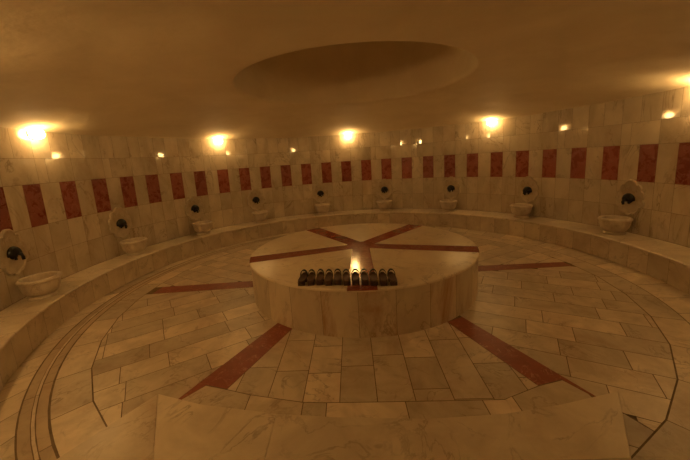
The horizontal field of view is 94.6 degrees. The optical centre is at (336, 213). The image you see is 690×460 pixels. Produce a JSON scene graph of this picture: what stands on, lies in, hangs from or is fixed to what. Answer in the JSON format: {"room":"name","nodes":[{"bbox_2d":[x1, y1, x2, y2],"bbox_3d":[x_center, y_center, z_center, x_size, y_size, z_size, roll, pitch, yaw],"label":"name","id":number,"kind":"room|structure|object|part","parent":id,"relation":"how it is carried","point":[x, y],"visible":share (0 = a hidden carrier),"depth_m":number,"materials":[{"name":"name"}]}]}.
{"room":"spa","nodes":[
{"label":"spa","id":0,"kind":"room"},
{"bbox_2d":[0,226,689,459],"bbox_3d":[0.420,1.033,5.109,9.772,0.008,9.772,-3,10,2],"label":"floor","id":1,"kind":"structure","parent":0,"point":[547,324],"depth_m":3.11,"materials":[{"name":"stone"}]},
{"bbox_2d":[56,391,630,459],"bbox_3d":[-0.027,1.813,0.260,3.974,0.159,4.538,-3,10,2],"label":"step","id":2,"kind":"structure","parent":1,"relation":"on","point":[163,427],"depth_m":2.04,"materials":[{"name":"stone"}]},
{"bbox_2d":[0,208,689,392],"bbox_3d":[0.418,0.790,5.446,9.253,0.360,8.508,-3,10,2],"label":"bench","id":3,"kind":"object","parent":1,"relation":"on","point":[25,324],"visible":0.94,"depth_m":5.56,"materials":[{"name":"stone"}]},
{"bbox_2d":[15,271,61,300],"bbox_3d":[-3.891,0.957,4.197,0.459,0.275,0.459,-6,10,-11],"label":"basin","id":4,"kind":"object","parent":3,"relation":"on","point":[39,286],"visible":1,"depth_m":4.10,"materials":[{"name":"stone"}]},
{"bbox_2d":[119,237,147,255],"bbox_3d":[-3.859,0.630,6.084,0.459,0.275,0.459,-1,10,14],"label":"basin","id":5,"kind":"object","parent":3,"relation":"on","point":[133,246],"visible":1,"depth_m":5.97,"materials":[{"name":"stone"}]},
{"bbox_2d":[192,220,211,234],"bbox_3d":[-3.175,0.332,7.559,0.459,0.275,0.459,3,12,35],"label":"basin","id":6,"kind":"object","parent":3,"relation":"on","point":[202,227],"visible":1,"depth_m":7.43,"materials":[{"name":"stone"}]},
{"bbox_2d":[252,210,268,222],"bbox_3d":[-2.059,0.077,8.625,0.459,0.275,0.459,-10,12,-33],"label":"basin","id":7,"kind":"object","parent":3,"relation":"on","point":[259,216],"visible":1,"depth_m":8.49,"materials":[{"name":"stone"}]},
{"bbox_3d":[-2.060,0.060,8.622,0.420,0.214,0.420,-10,12,-33],"label":"bowl","id":8,"kind":"part","parent":7,"relation":"part of","materials":[{"name":"stone"}]},
{"bbox_2d":[314,203,329,214],"bbox_3d":[-0.408,-0.141,9.275,0.459,0.275,0.459,-5,10,-10],"label":"basin","id":9,"kind":"object","parent":3,"relation":"on","point":[323,208],"visible":1,"depth_m":9.13,"materials":[{"name":"stone"}]},
{"bbox_2d":[376,200,391,210],"bbox_3d":[1.385,-0.245,9.215,0.459,0.275,0.459,-1,10,14],"label":"basin","id":10,"kind":"object","parent":3,"relation":"on","point":[384,205],"visible":1,"depth_m":9.08,"materials":[{"name":"stone"}]},
{"bbox_2d":[440,199,456,211],"bbox_3d":[2.978,-0.219,8.472,0.459,0.275,0.459,4,12,36],"label":"basin","id":11,"kind":"object","parent":3,"relation":"on","point":[449,205],"visible":1,"depth_m":8.35,"materials":[{"name":"stone"}]},
{"bbox_2d":[510,203,532,217],"bbox_3d":[4.157,-0.070,7.168,0.459,0.275,0.459,-9,11,-29],"label":"basin","id":12,"kind":"object","parent":3,"relation":"on","point":[520,210],"visible":1,"depth_m":7.05,"materials":[{"name":"stone"}]},
{"bbox_2d":[598,215,632,234],"bbox_3d":[4.734,0.195,5.421,0.459,0.275,0.459,-5,10,-5],"label":"basin","id":13,"kind":"object","parent":3,"relation":"on","point":[610,224],"visible":1,"depth_m":5.32,"materials":[{"name":"stone"}]},
{"bbox_2d":[249,223,478,337],"bbox_3d":[0.397,0.766,5.012,3.376,0.557,3.377,-3,10,2],"label":"platform","id":14,"kind":"object","parent":1,"relation":"on","point":[436,270],"visible":1,"depth_m":3.81,"materials":[{"name":"stone"}]},
{"bbox_2d":[298,269,307,285],"bbox_3d":[-0.382,0.713,3.566,0.086,0.134,0.235,-2,10,9],"label":"clog","id":15,"kind":"object","parent":14,"relation":"on","point":[302,279],"visible":1,"depth_m":3.57,"materials":[{"name":"brown wood"}]},
{"bbox_2d":[307,269,315,285],"bbox_3d":[-0.284,0.709,3.557,0.086,0.134,0.235,-3,10,1],"label":"clog","id":16,"kind":"object","parent":14,"relation":"on","point":[311,276],"visible":1,"depth_m":3.55,"materials":[{"name":"brown wood"}]},
{"bbox_2d":[316,269,324,284],"bbox_3d":[-0.185,0.703,3.551,0.086,0.134,0.235,-3,10,4],"label":"clog","id":17,"kind":"object","parent":14,"relation":"on","point":[320,276],"visible":1,"depth_m":3.54,"materials":[{"name":"brown wood"}]},
{"bbox_2d":[325,269,332,285],"bbox_3d":[-0.087,0.702,3.524,0.086,0.134,0.235,-3,10,3],"label":"clog","id":18,"kind":"object","parent":14,"relation":"on","point":[329,276],"visible":1,"depth_m":3.52,"materials":[{"name":"brown wood"}]},
{"bbox_2d":[334,268,341,284],"bbox_3d":[0.011,0.696,3.521,0.086,0.134,0.235,-3,10,2],"label":"clog","id":19,"kind":"object","parent":14,"relation":"on","point":[337,276],"visible":1,"depth_m":3.51,"materials":[{"name":"brown wood"}]},
{"bbox_2d":[342,269,349,285],"bbox_3d":[0.109,0.694,3.493,0.086,0.134,0.235,-4,10,0],"label":"clog","id":20,"kind":"object","parent":14,"relation":"on","point":[346,276],"visible":1,"depth_m":3.49,"materials":[{"name":"brown wood"}]},
{"bbox_2d":[352,268,358,285],"bbox_3d":[0.207,0.690,3.485,0.086,0.134,0.235,-3,10,3],"label":"clog","id":21,"kind":"object","parent":14,"relation":"on","point":[355,276],"visible":1,"depth_m":3.47,"materials":[{"name":"brown wood"}]},
{"bbox_2d":[360,268,368,284],"bbox_3d":[0.305,0.685,3.474,0.086,0.134,0.235,-3,10,1],"label":"clog","id":22,"kind":"object","parent":14,"relation":"on","point":[364,276],"visible":1,"depth_m":3.46,"materials":[{"name":"brown wood"}]},
{"bbox_2d":[369,268,377,285],"bbox_3d":[0.403,0.683,3.449,0.086,0.134,0.235,-3,10,2],"label":"clog","id":23,"kind":"object","parent":14,"relation":"on","point":[373,276],"visible":1,"depth_m":3.44,"materials":[{"name":"brown wood"}]},
{"bbox_2d":[379,269,386,285],"bbox_3d":[0.501,0.681,3.423,0.086,0.134,0.235,-3,10,4],"label":"clog","id":24,"kind":"object","parent":14,"relation":"on","point":[382,276],"visible":1,"depth_m":3.41,"materials":[{"name":"brown wood"}]},
{"bbox_2d":[387,268,396,285],"bbox_3d":[0.600,0.677,3.414,0.086,0.134,0.235,-4,10,0],"label":"clog","id":25,"kind":"object","parent":14,"relation":"on","point":[392,279],"visible":1,"depth_m":3.41,"materials":[{"name":"brown wood"}]},
{"bbox_2d":[0,0,689,138],"bbox_3d":[0.193,-2.507,4.499,9.296,2.045,9.296,-3,10,2],"label":"ceiling","id":26,"kind":"structure","parent":0,"point":[186,69],"depth_m":3.51,"materials":[{"name":"paint"}]},
{"bbox_2d":[0,86,689,310],"bbox_3d":[0.337,-0.256,4.889,9.280,2.615,9.277,-3,10,2],"label":"wall","id":27,"kind":"structure","parent":0,"point":[59,192],"depth_m":6.50,"materials":[{"name":"stone"}]},
{"bbox_3d":[-4.203,-0.030,3.963,0.065,0.589,0.274,-3,10,2],"label":"red marble panel","id":28,"kind":"part","parent":27,"relation":"part of","materials":[{"name":"red stone"}]},
{"bbox_2d":[0,229,28,274],"bbox_3d":[-4.101,0.486,4.079,0.155,0.607,0.479,-6,10,-11],"label":"backplate","id":29,"kind":"object","parent":27,"relation":"attached to","point":[14,254],"visible":1,"depth_m":4.04,"materials":[{"name":"stone"}]},
{"bbox_2d":[7,246,25,259],"bbox_3d":[-4.095,0.503,4.074,0.142,0.185,0.196,-3,10,2],"label":"faucet","id":30,"kind":"object","parent":29,"relation":"attached to","point":[13,252],"depth_m":4.04,"materials":[{"name":"brown metal"}]},
{"bbox_3d":[-4.287,-0.123,4.535,0.030,0.589,0.280,-3,10,2],"label":"red marble panel","id":31,"kind":"part","parent":27,"relation":"part of","materials":[{"name":"red stone"}]},
{"bbox_2d":[27,129,44,138],"bbox_3d":[-4.290,-1.145,4.557,0.149,0.144,0.168,-4,10,-2],"label":"wall lamp","id":32,"kind":"object","parent":27,"relation":"attached to","point":[32,133],"visible":1,"depth_m":4.50,"materials":[{"name":"metal"}]},
{"bbox_3d":[-4.295,-0.228,5.145,0.008,0.589,0.282,-3,10,2],"label":"red marble panel","id":33,"kind":"part","parent":27,"relation":"part of","materials":[{"name":"red stone"}]},
{"bbox_3d":[-4.226,-0.332,5.722,0.044,0.589,0.278,-3,10,2],"label":"red marble panel","id":34,"kind":"part","parent":27,"relation":"part of","materials":[{"name":"red stone"}]},
{"bbox_2d":[108,207,132,237],"bbox_3d":[-4.066,0.169,6.048,0.155,0.607,0.479,-1,10,14],"label":"backplate","id":35,"kind":"object","parent":27,"relation":"attached to","point":[120,223],"visible":1,"depth_m":6.02,"materials":[{"name":"stone"}]},
{"bbox_2d":[116,219,127,228],"bbox_3d":[-4.059,0.183,6.058,0.141,0.185,0.196,-3,10,2],"label":"faucet","id":36,"kind":"object","parent":35,"relation":"attached to","point":[120,223],"depth_m":6.03,"materials":[{"name":"brown metal"}]},
{"bbox_3d":[-4.089,-0.434,6.266,0.077,0.589,0.271,-3,10,2],"label":"red marble panel","id":37,"kind":"part","parent":27,"relation":"part of","materials":[{"name":"red stone"}]},
{"bbox_3d":[-3.893,-0.534,6.772,0.109,0.589,0.260,-3,10,2],"label":"red marble panel","id":38,"kind":"part","parent":27,"relation":"part of","materials":[{"name":"red stone"}]},
{"bbox_3d":[-3.629,-0.636,7.264,0.140,0.589,0.245,-3,10,2],"label":"red marble panel","id":39,"kind":"part","parent":27,"relation":"part of","materials":[{"name":"red stone"}]},
{"bbox_2d":[185,195,204,220],"bbox_3d":[-3.353,-0.138,7.586,0.155,0.607,0.479,3,12,35],"label":"backplate","id":40,"kind":"object","parent":27,"relation":"attached to","point":[194,208],"visible":1,"depth_m":7.58,"materials":[{"name":"stone"}]},
{"bbox_2d":[191,205,199,212],"bbox_3d":[-3.364,-0.124,7.607,0.160,0.185,0.176,-3,10,2],"label":"faucet","id":41,"kind":"object","parent":40,"relation":"attached to","point":[194,208],"depth_m":7.56,"materials":[{"name":"brown metal"}]},
{"bbox_3d":[-3.296,-0.738,7.732,0.170,0.589,0.225,-3,10,2],"label":"red marble panel","id":42,"kind":"part","parent":27,"relation":"part of","materials":[{"name":"red stone"}]},
{"bbox_2d":[215,138,222,143],"bbox_3d":[-2.931,-1.812,7.922,0.168,0.144,0.149,-13,13,-43],"label":"wall lamp","id":43,"kind":"object","parent":27,"relation":"attached to","point":[218,140],"visible":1,"depth_m":7.87,"materials":[{"name":"metal"}]},
{"bbox_3d":[-2.895,-0.838,8.164,0.197,0.589,0.201,-3,10,2],"label":"red marble panel","id":44,"kind":"part","parent":27,"relation":"part of","materials":[{"name":"red stone"}]},
{"bbox_3d":[-2.453,-0.930,8.532,0.221,0.589,0.175,-3,10,2],"label":"red marble panel","id":45,"kind":"part","parent":27,"relation":"part of","materials":[{"name":"red stone"}]},
{"bbox_2d":[247,188,264,209],"bbox_3d":[-2.190,-0.390,8.698,0.479,0.607,0.155,-10,12,-33],"label":"backplate","id":46,"kind":"object","parent":27,"relation":"attached to","point":[255,199],"visible":1,"depth_m":8.72,"materials":[{"name":"stone"}]},
{"bbox_2d":[253,197,259,203],"bbox_3d":[-2.208,-0.376,8.715,0.174,0.185,0.160,-3,10,2],"label":"faucet","id":47,"kind":"object","parent":46,"relation":"attached to","point":[256,200],"depth_m":8.69,"materials":[{"name":"brown metal"}]},
{"bbox_3d":[-1.966,-1.014,8.842,0.241,0.589,0.146,-3,10,2],"label":"red marble panel","id":48,"kind":"part","parent":27,"relation":"part of","materials":[{"name":"red stone"}]},
{"bbox_3d":[-1.435,-1.091,9.092,0.258,0.589,0.114,-3,10,2],"label":"red marble panel","id":49,"kind":"part","parent":27,"relation":"part of","materials":[{"name":"red stone"}]},
{"bbox_3d":[-0.875,-1.158,9.274,0.270,0.589,0.080,-3,10,2],"label":"red marble panel","id":50,"kind":"part","parent":27,"relation":"part of","materials":[{"name":"red stone"}]},
{"bbox_2d":[312,183,328,202],"bbox_3d":[-0.469,-0.612,9.376,0.479,0.607,0.155,-5,10,-10],"label":"backplate","id":51,"kind":"object","parent":27,"relation":"attached to","point":[320,193],"visible":1,"depth_m":9.41,"materials":[{"name":"stone"}]},
{"bbox_2d":[317,190,323,196],"bbox_3d":[-0.475,-0.595,9.374,0.196,0.185,0.141,-3,10,2],"label":"faucet","id":52,"kind":"object","parent":51,"relation":"attached to","point":[320,193],"depth_m":9.39,"materials":[{"name":"brown metal"}]},
{"bbox_3d":[-0.291,-1.214,9.383,0.278,0.589,0.045,-3,10,2],"label":"red marble panel","id":53,"kind":"part","parent":27,"relation":"part of","materials":[{"name":"red stone"}]},
{"bbox_3d":[0.290,-1.258,9.417,0.282,0.589,0.009,-3,10,2],"label":"red marble panel","id":54,"kind":"part","parent":27,"relation":"part of","materials":[{"name":"red stone"}]},
{"bbox_3d":[0.878,-1.288,9.378,0.280,0.589,0.026,-3,10,2],"label":"red marble panel","id":55,"kind":"part","parent":27,"relation":"part of","materials":[{"name":"red stone"}]},
{"bbox_2d":[376,179,392,198],"bbox_3d":[1.398,-0.721,9.313,0.479,0.607,0.155,-1,10,14],"label":"backplate","id":56,"kind":"object","parent":27,"relation":"attached to","point":[384,188],"visible":1,"depth_m":9.35,"materials":[{"name":"stone"}]},
{"bbox_2d":[381,187,387,192],"bbox_3d":[1.405,-0.704,9.310,0.196,0.185,0.140,-3,10,2],"label":"faucet","id":57,"kind":"object","parent":56,"relation":"attached to","point":[383,189],"depth_m":9.31,"materials":[{"name":"brown metal"}]},
{"bbox_3d":[1.453,-1.306,9.266,0.275,0.589,0.062,-3,10,2],"label":"red marble panel","id":58,"kind":"part","parent":27,"relation":"part of","materials":[{"name":"red stone"}]},
{"bbox_3d":[2.005,-1.310,9.086,0.265,0.589,0.096,-3,10,2],"label":"red marble panel","id":59,"kind":"part","parent":27,"relation":"part of","materials":[{"name":"red stone"}]},
{"bbox_3d":[2.542,-1.301,8.833,0.251,0.589,0.129,-3,10,2],"label":"red marble panel","id":60,"kind":"part","parent":27,"relation":"part of","materials":[{"name":"red stone"}]},
{"bbox_3d":[3.029,-1.279,8.525,0.233,0.589,0.159,-3,10,2],"label":"red marble panel","id":61,"kind":"part","parent":27,"relation":"part of","materials":[{"name":"red stone"}]},
{"bbox_2d":[442,176,459,198],"bbox_3d":[3.057,-0.694,8.540,0.479,0.607,0.155,4,12,36],"label":"backplate","id":62,"kind":"object","parent":27,"relation":"attached to","point":[451,187],"visible":1,"depth_m":8.55,"materials":[{"name":"stone"}]},
{"bbox_2d":[447,185,454,191],"bbox_3d":[3.077,-0.681,8.555,0.175,0.185,0.160,-3,10,2],"label":"faucet","id":63,"kind":"object","parent":62,"relation":"attached to","point":[450,188],"depth_m":8.53,"materials":[{"name":"brown metal"}]},
{"bbox_3d":[3.479,-1.244,8.154,0.211,0.589,0.187,-3,10,2],"label":"red marble panel","id":64,"kind":"part","parent":27,"relation":"part of","materials":[{"name":"red stone"}]},
{"bbox_2d":[487,119,495,125],"bbox_3d":[3.689,-2.181,7.602,0.149,0.144,0.168,-12,13,-40],"label":"wall lamp","id":65,"kind":"object","parent":27,"relation":"attached to","point":[491,122],"visible":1,"depth_m":7.55,"materials":[{"name":"metal"}]},
{"bbox_3d":[3.883,-1.196,7.727,0.186,0.589,0.212,-3,10,2],"label":"red marble panel","id":66,"kind":"part","parent":27,"relation":"part of","materials":[{"name":"red stone"}]},
{"bbox_3d":[4.230,-1.137,7.252,0.157,0.589,0.234,-3,10,2],"label":"red marble panel","id":67,"kind":"part","parent":27,"relation":"part of","materials":[{"name":"red stone"}]},
{"bbox_2d":[517,176,538,202],"bbox_3d":[4.285,-0.538,7.181,0.155,0.607,0.479,-9,11,-29],"label":"backplate","id":68,"kind":"object","parent":27,"relation":"attached to","point":[528,189],"visible":1,"depth_m":7.17,"materials":[{"name":"stone"}]},
{"bbox_2d":[523,187,531,194],"bbox_3d":[4.298,-0.526,7.201,0.159,0.185,0.179,-3,10,2],"label":"faucet","id":69,"kind":"object","parent":68,"relation":"attached to","point":[526,190],"depth_m":7.15,"materials":[{"name":"brown metal"}]},
{"bbox_3d":[4.509,-1.067,6.747,0.126,0.589,0.252,-3,10,2],"label":"red marble panel","id":70,"kind":"part","parent":27,"relation":"part of","materials":[{"name":"red stone"}]},
{"bbox_3d":[4.721,-0.990,6.216,0.094,0.589,0.266,-3,10,2],"label":"red marble panel","id":71,"kind":"part","parent":27,"relation":"part of","materials":[{"name":"red stone"}]},
{"bbox_3d":[4.866,-0.902,5.656,0.060,0.589,0.275,-3,10,2],"label":"red marble panel","id":72,"kind":"part","parent":27,"relation":"part of","materials":[{"name":"red stone"}]},
{"bbox_2d":[615,179,644,214],"bbox_3d":[4.887,-0.271,5.359,0.155,0.607,0.479,-5,10,-5],"label":"backplate","id":73,"kind":"object","parent":27,"relation":"attached to","point":[630,197],"visible":1,"depth_m":5.33,"materials":[{"name":"stone"}]},
{"bbox_2d":[621,193,634,204],"bbox_3d":[4.878,-0.255,5.367,0.135,0.185,0.198,-3,10,2],"label":"faucet","id":74,"kind":"object","parent":73,"relation":"attached to","point":[626,198],"depth_m":5.33,"materials":[{"name":"brown metal"}]},
{"bbox_3d":[4.941,-0.804,5.060,0.023,0.589,0.281,-3,10,2],"label":"red marble panel","id":75,"kind":"part","parent":27,"relation":"part of","materials":[{"name":"red stone"}]},
{"bbox_3d":[4.937,-0.705,4.483,0.012,0.589,0.282,-3,10,2],"label":"red marble panel","id":76,"kind":"part","parent":27,"relation":"part of","materials":[{"name":"red stone"}]}
]}

